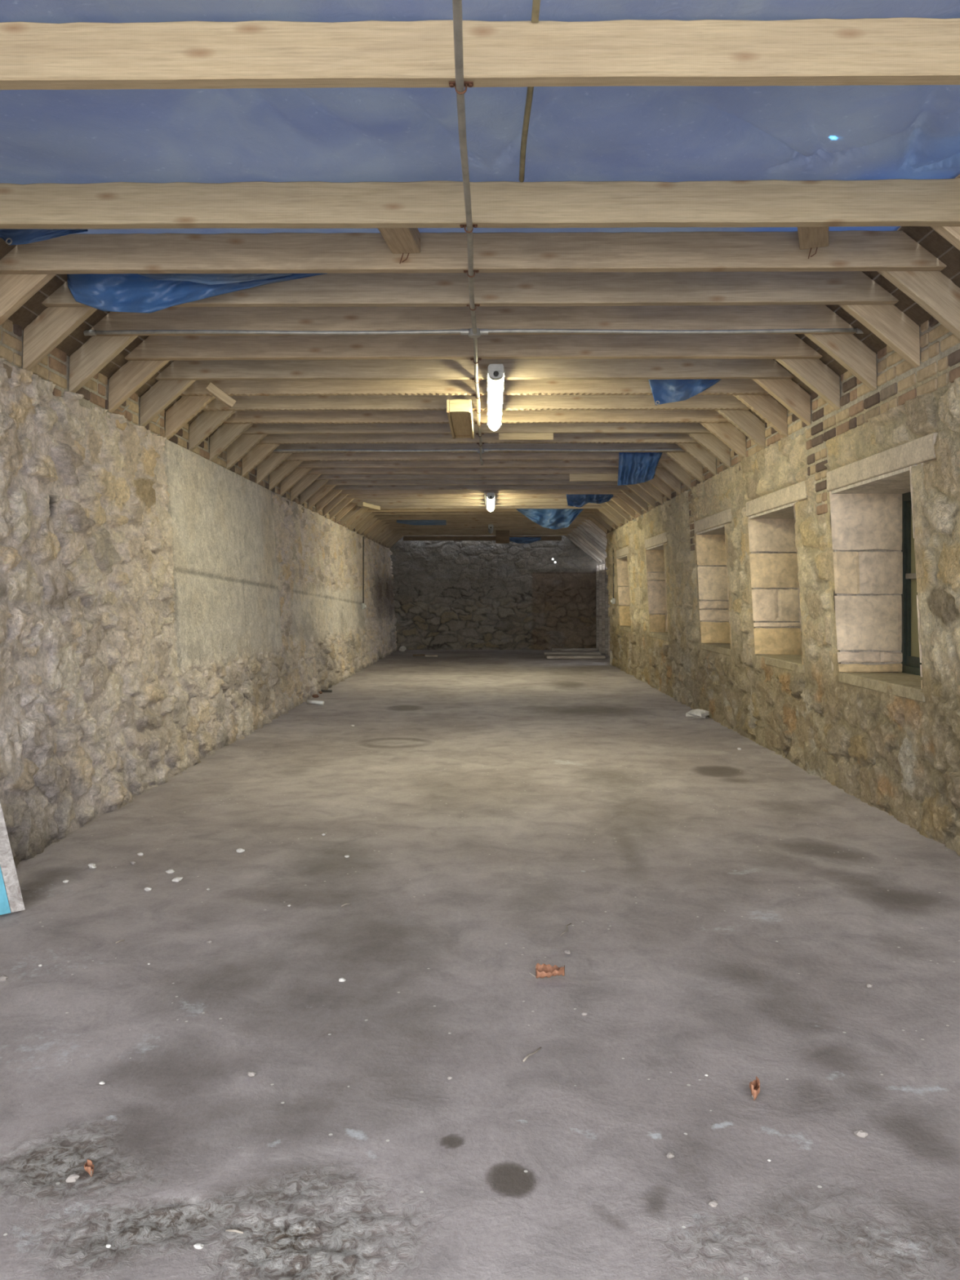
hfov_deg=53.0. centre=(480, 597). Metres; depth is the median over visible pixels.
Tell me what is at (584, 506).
tie beam
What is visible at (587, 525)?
rafter
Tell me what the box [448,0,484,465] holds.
conduit
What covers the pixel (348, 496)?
tie beam
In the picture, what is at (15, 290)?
rafter
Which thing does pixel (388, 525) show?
tie beam
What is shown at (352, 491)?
tie beam
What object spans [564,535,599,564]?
rafter
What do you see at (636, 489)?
rafter
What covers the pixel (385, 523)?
tie beam
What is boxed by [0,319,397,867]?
wall
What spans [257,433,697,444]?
tie beam
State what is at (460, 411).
noggin
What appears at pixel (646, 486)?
rafter
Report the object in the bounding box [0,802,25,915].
leaning board
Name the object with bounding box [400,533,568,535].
tie beam
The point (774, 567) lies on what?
window
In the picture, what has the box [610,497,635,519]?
rafter
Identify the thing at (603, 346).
tie beam
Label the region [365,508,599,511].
tie beam
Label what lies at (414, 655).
plank
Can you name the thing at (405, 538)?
wall plate
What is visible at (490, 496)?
light
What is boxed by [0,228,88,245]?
flap
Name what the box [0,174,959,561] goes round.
diagonal brace
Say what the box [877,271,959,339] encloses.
rafter
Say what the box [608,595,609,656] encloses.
stud
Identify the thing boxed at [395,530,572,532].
tie beam
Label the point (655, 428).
tie beam
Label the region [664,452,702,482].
rafter
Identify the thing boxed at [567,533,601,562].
rafter
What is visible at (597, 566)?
stud
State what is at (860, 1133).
pebble
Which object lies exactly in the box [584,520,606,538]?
rafter
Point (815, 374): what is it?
rafter
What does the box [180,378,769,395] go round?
tie beam
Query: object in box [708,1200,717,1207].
pebble
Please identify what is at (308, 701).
tube
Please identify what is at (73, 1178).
pebble
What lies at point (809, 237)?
noggin
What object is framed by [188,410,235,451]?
rafter
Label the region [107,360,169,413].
rafter
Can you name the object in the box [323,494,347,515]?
rafter
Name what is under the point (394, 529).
tie beam
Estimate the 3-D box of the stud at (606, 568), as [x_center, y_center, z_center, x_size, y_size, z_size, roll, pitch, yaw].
[2.739,0.235,20.666,0.100,1.969,0.060,0,0,1]
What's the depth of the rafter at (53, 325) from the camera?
4.80 m
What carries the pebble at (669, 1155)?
on the floor
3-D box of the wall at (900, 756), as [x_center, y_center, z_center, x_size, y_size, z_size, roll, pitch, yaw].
[2.442,-0.098,7.978,0.581,2.695,19.000,0,0,1]
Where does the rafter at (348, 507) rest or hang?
on the wall at (162, 605)
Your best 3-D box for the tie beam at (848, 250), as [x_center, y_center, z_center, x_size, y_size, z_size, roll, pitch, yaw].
[-0.061,-1.530,4.260,4.209,0.165,0.058,0,0,1]
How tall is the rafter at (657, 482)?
0.359 m
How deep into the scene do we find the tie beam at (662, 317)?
5.25 m
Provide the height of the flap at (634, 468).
0.344 m
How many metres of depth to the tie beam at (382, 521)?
18.37 m
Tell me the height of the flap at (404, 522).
0.122 m
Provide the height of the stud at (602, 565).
1.969 m
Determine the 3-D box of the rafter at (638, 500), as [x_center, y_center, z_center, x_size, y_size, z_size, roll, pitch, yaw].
[2.048,-1.329,12.936,0.410,0.358,0.058,0,0,1]
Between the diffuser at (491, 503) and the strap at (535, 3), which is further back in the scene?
the diffuser at (491, 503)
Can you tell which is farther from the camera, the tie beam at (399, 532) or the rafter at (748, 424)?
the tie beam at (399, 532)
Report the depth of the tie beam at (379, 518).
17.82 m
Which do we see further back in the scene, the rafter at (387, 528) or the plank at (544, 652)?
the plank at (544, 652)
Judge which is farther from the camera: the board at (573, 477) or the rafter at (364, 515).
the rafter at (364, 515)
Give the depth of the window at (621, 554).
16.15 m
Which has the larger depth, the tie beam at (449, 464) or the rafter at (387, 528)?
the rafter at (387, 528)
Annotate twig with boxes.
[225,1229,244,1233]
[522,1046,541,1062]
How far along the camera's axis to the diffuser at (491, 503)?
14.11 m
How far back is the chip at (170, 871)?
4.25 m
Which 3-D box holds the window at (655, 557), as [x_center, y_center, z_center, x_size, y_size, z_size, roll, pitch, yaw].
[2.531,-0.134,12.457,0.548,1.333,1.780,0,0,1]
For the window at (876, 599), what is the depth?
6.03 m
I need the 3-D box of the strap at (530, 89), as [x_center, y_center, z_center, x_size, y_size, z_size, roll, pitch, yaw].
[0.156,-1.601,3.224,0.025,0.023,0.930,0,0,0]
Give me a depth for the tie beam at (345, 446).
9.55 m
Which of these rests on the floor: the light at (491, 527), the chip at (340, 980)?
the chip at (340, 980)
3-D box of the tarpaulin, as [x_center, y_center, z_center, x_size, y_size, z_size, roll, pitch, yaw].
[-0.014,-1.633,10.481,3.821,0.119,23.960,0,0,1]
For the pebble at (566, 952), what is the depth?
3.29 m
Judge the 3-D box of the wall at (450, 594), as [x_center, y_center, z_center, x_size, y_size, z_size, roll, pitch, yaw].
[0.288,-0.271,22.600,5.364,3.042,0.097,0,0,1]
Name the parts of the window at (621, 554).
sill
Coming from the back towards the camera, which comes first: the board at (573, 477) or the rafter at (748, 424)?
the board at (573, 477)
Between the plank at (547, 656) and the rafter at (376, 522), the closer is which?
the rafter at (376, 522)
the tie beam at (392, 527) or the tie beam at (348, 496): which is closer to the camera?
the tie beam at (348, 496)
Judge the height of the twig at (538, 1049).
0.008 m
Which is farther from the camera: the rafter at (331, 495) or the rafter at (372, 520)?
the rafter at (372, 520)
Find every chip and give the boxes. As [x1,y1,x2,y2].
[88,863,96,868]
[144,887,151,891]
[165,869,174,873]
[172,876,182,881]
[193,1243,203,1248]
[235,848,244,853]
[338,977,346,982]
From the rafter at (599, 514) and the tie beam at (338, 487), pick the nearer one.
the tie beam at (338, 487)
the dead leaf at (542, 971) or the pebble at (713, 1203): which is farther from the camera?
the dead leaf at (542, 971)
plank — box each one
[413,653,425,656]
[425,654,437,656]
[543,651,600,654]
[546,655,605,658]
[551,648,597,651]
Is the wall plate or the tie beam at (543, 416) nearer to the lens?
the tie beam at (543, 416)
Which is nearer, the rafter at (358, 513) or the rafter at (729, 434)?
the rafter at (729, 434)
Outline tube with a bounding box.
[306,699,324,704]
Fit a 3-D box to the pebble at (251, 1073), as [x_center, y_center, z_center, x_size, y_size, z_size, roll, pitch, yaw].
[-0.581,1.213,2.452,0.022,0.014,0.018,0,0,-27]
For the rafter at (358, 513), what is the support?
on the wall at (162, 605)
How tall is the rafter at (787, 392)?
0.359 m
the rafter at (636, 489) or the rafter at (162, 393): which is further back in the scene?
the rafter at (636, 489)
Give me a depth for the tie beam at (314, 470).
11.20 m
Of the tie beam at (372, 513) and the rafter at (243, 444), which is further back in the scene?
the tie beam at (372, 513)
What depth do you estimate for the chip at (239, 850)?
4.60 m
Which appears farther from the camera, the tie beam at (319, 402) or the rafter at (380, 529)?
the rafter at (380, 529)
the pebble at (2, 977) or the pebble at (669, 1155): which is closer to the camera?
the pebble at (669, 1155)
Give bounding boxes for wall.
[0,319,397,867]
[389,535,605,649]
[605,316,959,856]
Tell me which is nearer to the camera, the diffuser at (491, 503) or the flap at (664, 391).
the flap at (664, 391)
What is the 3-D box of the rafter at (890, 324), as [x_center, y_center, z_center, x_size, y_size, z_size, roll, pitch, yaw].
[1.974,-1.329,4.791,0.410,0.359,0.058,0,0,1]
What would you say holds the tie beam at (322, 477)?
attached to the diagonal brace
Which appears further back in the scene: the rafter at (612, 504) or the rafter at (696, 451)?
the rafter at (612, 504)
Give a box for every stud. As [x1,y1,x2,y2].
[595,565,599,650]
[599,564,601,651]
[601,564,604,653]
[604,563,608,654]
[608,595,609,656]
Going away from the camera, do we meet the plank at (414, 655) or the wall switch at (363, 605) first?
the wall switch at (363, 605)
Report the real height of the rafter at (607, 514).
0.358 m
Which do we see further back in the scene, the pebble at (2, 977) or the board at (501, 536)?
the board at (501, 536)
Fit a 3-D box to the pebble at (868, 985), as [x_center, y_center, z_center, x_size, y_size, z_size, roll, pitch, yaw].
[1.220,1.214,3.012,0.018,0.012,0.014,0,0,22]
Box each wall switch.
[361,536,366,608]
[610,549,615,604]
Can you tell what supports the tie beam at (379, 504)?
attached to the diagonal brace
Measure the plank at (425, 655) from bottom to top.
0.038 m
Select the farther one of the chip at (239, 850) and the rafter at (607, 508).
the rafter at (607, 508)
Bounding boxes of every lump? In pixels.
[398,645,406,651]
[685,708,709,718]
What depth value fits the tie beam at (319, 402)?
7.38 m
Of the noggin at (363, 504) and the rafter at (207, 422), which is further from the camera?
the noggin at (363, 504)
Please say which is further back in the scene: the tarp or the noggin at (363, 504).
the noggin at (363, 504)
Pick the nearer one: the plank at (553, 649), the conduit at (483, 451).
the conduit at (483, 451)
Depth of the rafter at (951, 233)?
3.77 m
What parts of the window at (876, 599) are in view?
sill, frame, meeting rail, sash, pane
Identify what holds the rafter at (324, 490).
on the wall at (162, 605)
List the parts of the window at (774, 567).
sill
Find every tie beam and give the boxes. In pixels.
[0,17,959,89]
[0,177,959,229]
[0,230,946,274]
[41,271,898,306]
[90,305,855,336]
[124,333,822,360]
[155,359,794,380]
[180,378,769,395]
[202,394,750,411]
[222,409,730,423]
[242,422,711,434]
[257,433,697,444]
[271,443,685,453]
[284,452,673,461]
[296,460,663,467]
[306,467,617,474]
[315,474,569,479]
[324,480,637,485]
[330,484,631,490]
[337,489,625,494]
[344,494,619,498]
[351,498,613,502]
[355,502,608,506]
[360,505,604,509]
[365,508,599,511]
[369,511,596,515]
[373,514,592,517]
[377,517,589,519]
[380,520,586,522]
[383,522,583,524]
[387,524,579,526]
[390,526,577,528]
[392,528,575,530]
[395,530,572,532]
[398,532,569,533]
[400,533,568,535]
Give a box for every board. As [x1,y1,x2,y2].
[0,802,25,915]
[495,530,509,543]
[498,432,553,439]
[569,473,617,481]
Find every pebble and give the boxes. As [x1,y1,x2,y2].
[0,975,8,981]
[65,1173,79,1182]
[247,1071,256,1076]
[564,950,571,954]
[666,1151,674,1158]
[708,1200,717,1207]
[853,1129,867,1137]
[866,983,872,987]
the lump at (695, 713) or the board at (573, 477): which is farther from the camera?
the board at (573, 477)
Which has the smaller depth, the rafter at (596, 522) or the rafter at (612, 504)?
the rafter at (612, 504)
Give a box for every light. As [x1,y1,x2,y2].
[486,493,495,511]
[487,364,505,431]
[488,524,493,533]
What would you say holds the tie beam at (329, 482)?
attached to the diagonal brace
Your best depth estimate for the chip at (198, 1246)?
1.80 m
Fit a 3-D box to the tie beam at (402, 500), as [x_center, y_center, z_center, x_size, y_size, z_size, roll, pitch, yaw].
[0.033,-1.530,14.553,4.209,0.167,0.058,0,0,1]
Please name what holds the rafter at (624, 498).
on the wall at (900, 756)
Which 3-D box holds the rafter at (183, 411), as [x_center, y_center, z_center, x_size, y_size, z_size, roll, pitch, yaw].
[-2.068,-1.319,6.938,0.390,0.363,0.058,0,0,1]
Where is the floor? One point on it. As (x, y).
(731, 912)
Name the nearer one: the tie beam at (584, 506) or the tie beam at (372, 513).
the tie beam at (584, 506)
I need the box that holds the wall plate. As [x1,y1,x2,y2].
[403,536,561,540]
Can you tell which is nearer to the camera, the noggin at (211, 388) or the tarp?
the tarp
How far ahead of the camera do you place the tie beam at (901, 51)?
2.68 m
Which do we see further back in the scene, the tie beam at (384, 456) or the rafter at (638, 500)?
the rafter at (638, 500)
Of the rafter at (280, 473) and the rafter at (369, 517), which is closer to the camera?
the rafter at (280, 473)
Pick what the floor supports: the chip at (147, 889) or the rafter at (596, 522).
the chip at (147, 889)
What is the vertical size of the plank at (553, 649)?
0.065 m
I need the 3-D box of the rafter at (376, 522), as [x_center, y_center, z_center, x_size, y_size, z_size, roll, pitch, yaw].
[-1.967,-1.319,17.919,0.390,0.361,0.058,0,0,1]
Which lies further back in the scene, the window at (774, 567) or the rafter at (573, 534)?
the rafter at (573, 534)
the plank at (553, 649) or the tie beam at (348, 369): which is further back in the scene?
the plank at (553, 649)
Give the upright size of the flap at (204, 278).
0.085 m
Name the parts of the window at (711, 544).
sill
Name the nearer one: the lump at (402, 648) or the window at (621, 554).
the window at (621, 554)
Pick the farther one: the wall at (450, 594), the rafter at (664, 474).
the wall at (450, 594)
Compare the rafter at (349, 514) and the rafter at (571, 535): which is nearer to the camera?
the rafter at (349, 514)
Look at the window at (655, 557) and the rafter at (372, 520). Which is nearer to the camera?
the window at (655, 557)
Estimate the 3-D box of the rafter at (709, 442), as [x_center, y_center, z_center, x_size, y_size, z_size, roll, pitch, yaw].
[2.006,-1.327,8.521,0.412,0.362,0.058,0,0,1]
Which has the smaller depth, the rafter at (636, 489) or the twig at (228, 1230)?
the twig at (228, 1230)
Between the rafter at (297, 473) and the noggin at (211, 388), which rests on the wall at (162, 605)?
the rafter at (297, 473)
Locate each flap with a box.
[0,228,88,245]
[137,273,291,284]
[396,520,446,524]
[509,537,541,543]
[515,508,584,529]
[566,493,613,507]
[617,452,662,485]
[648,378,721,405]
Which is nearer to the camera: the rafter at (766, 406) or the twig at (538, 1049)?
the twig at (538, 1049)
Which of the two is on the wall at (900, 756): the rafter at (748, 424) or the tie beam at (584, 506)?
the rafter at (748, 424)
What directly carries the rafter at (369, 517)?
on the wall at (162, 605)
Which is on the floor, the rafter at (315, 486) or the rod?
the rod
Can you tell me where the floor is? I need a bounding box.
[0,649,959,1279]
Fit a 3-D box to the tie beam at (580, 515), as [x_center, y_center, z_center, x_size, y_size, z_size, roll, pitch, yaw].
[0.059,-1.528,17.296,4.209,0.166,0.058,0,0,1]
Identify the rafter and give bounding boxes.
[0,274,56,325]
[22,306,97,370]
[68,335,137,392]
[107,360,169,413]
[139,380,195,426]
[164,395,215,439]
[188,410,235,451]
[209,423,253,461]
[226,434,267,470]
[241,443,280,477]
[256,453,292,484]
[268,460,303,490]
[280,467,312,496]
[290,474,320,501]
[299,480,328,504]
[307,484,336,509]
[315,490,342,512]
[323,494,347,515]
[329,498,353,519]
[335,502,357,523]
[341,506,362,524]
[346,509,367,527]
[351,511,372,530]
[355,515,375,532]
[360,517,378,534]
[364,520,382,536]
[367,522,385,538]
[371,524,388,540]
[374,526,391,542]
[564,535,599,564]
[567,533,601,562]
[568,532,604,562]
[571,530,606,559]
[573,528,607,556]
[576,526,606,551]
[578,524,606,547]
[581,522,607,543]
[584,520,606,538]
[587,517,607,533]
[590,515,611,532]
[593,511,615,529]
[596,508,619,527]
[600,505,624,524]
[604,502,629,521]
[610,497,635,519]
[615,493,641,515]
[620,489,648,512]
[626,484,655,508]
[637,481,662,504]
[647,474,671,499]
[654,467,680,494]
[657,460,691,489]
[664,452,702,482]
[675,443,715,475]
[686,433,730,468]
[699,422,746,458]
[715,409,765,448]
[732,394,787,437]
[751,378,811,426]
[775,359,839,410]
[804,333,876,391]
[838,304,919,368]
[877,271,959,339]
[929,226,959,250]
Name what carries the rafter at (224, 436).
on the wall at (162, 605)
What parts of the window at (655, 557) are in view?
sill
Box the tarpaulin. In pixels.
[0,0,959,234]
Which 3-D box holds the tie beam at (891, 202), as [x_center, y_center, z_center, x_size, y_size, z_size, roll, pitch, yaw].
[-0.065,-1.530,3.740,4.209,0.168,0.058,0,0,1]
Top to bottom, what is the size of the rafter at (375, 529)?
0.363 m
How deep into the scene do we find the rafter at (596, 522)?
17.31 m
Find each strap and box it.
[519,86,533,182]
[531,0,540,22]
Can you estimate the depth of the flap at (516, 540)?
21.90 m
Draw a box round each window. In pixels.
[616,546,631,631]
[644,532,669,641]
[693,507,733,656]
[745,480,807,673]
[822,431,937,702]
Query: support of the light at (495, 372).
attached to the tie beam at (319, 402)
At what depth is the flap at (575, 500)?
13.56 m
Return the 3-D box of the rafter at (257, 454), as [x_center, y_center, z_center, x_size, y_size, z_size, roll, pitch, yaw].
[-2.049,-1.319,9.088,0.390,0.363,0.058,0,0,1]
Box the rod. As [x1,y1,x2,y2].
[320,689,332,692]
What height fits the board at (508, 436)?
0.063 m
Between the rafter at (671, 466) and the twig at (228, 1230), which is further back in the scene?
the rafter at (671, 466)
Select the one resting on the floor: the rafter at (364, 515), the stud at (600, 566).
the stud at (600, 566)
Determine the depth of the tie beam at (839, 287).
4.72 m
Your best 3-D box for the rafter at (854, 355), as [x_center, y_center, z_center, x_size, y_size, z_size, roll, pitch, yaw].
[1.978,-1.329,5.321,0.410,0.359,0.058,0,0,1]
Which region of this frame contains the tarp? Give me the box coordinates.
[66,273,326,313]
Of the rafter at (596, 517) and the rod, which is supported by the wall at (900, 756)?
the rafter at (596, 517)
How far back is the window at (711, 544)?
9.96 m
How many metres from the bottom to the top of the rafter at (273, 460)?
0.364 m
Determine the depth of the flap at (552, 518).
15.70 m
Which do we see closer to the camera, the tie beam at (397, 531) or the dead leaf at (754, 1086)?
the dead leaf at (754, 1086)
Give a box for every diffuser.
[487,497,494,511]
[488,527,493,533]
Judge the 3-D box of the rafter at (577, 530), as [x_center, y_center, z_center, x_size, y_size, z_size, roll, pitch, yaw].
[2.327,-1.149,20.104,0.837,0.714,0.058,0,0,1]
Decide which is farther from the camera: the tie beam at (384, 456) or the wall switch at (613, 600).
the wall switch at (613, 600)
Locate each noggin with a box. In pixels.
[205,382,235,408]
[357,502,380,510]
[377,227,420,263]
[446,399,474,439]
[797,226,829,258]
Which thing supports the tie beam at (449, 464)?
attached to the diagonal brace
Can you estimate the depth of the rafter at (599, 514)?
16.21 m
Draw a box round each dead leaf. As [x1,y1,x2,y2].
[84,1159,93,1177]
[529,963,564,977]
[749,1075,759,1100]
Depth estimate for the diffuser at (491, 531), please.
19.51 m
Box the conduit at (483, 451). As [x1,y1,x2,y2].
[272,448,684,453]
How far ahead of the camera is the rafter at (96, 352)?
5.33 m
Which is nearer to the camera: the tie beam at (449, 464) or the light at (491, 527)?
the tie beam at (449, 464)
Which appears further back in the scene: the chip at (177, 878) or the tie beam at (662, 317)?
the tie beam at (662, 317)
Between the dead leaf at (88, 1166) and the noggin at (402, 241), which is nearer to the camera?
the dead leaf at (88, 1166)
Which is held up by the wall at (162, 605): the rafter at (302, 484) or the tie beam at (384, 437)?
the rafter at (302, 484)
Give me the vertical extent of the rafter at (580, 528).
0.714 m
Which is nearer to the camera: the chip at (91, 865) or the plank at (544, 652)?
the chip at (91, 865)
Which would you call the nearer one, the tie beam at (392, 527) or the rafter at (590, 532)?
the rafter at (590, 532)
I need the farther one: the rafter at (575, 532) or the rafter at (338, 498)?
the rafter at (575, 532)
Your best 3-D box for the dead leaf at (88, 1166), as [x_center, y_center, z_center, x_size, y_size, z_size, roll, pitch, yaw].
[-0.825,1.206,2.032,0.019,0.022,0.045,0,0,-36]
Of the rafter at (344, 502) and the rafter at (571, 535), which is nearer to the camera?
the rafter at (344, 502)
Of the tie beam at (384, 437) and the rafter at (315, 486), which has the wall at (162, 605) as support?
the rafter at (315, 486)

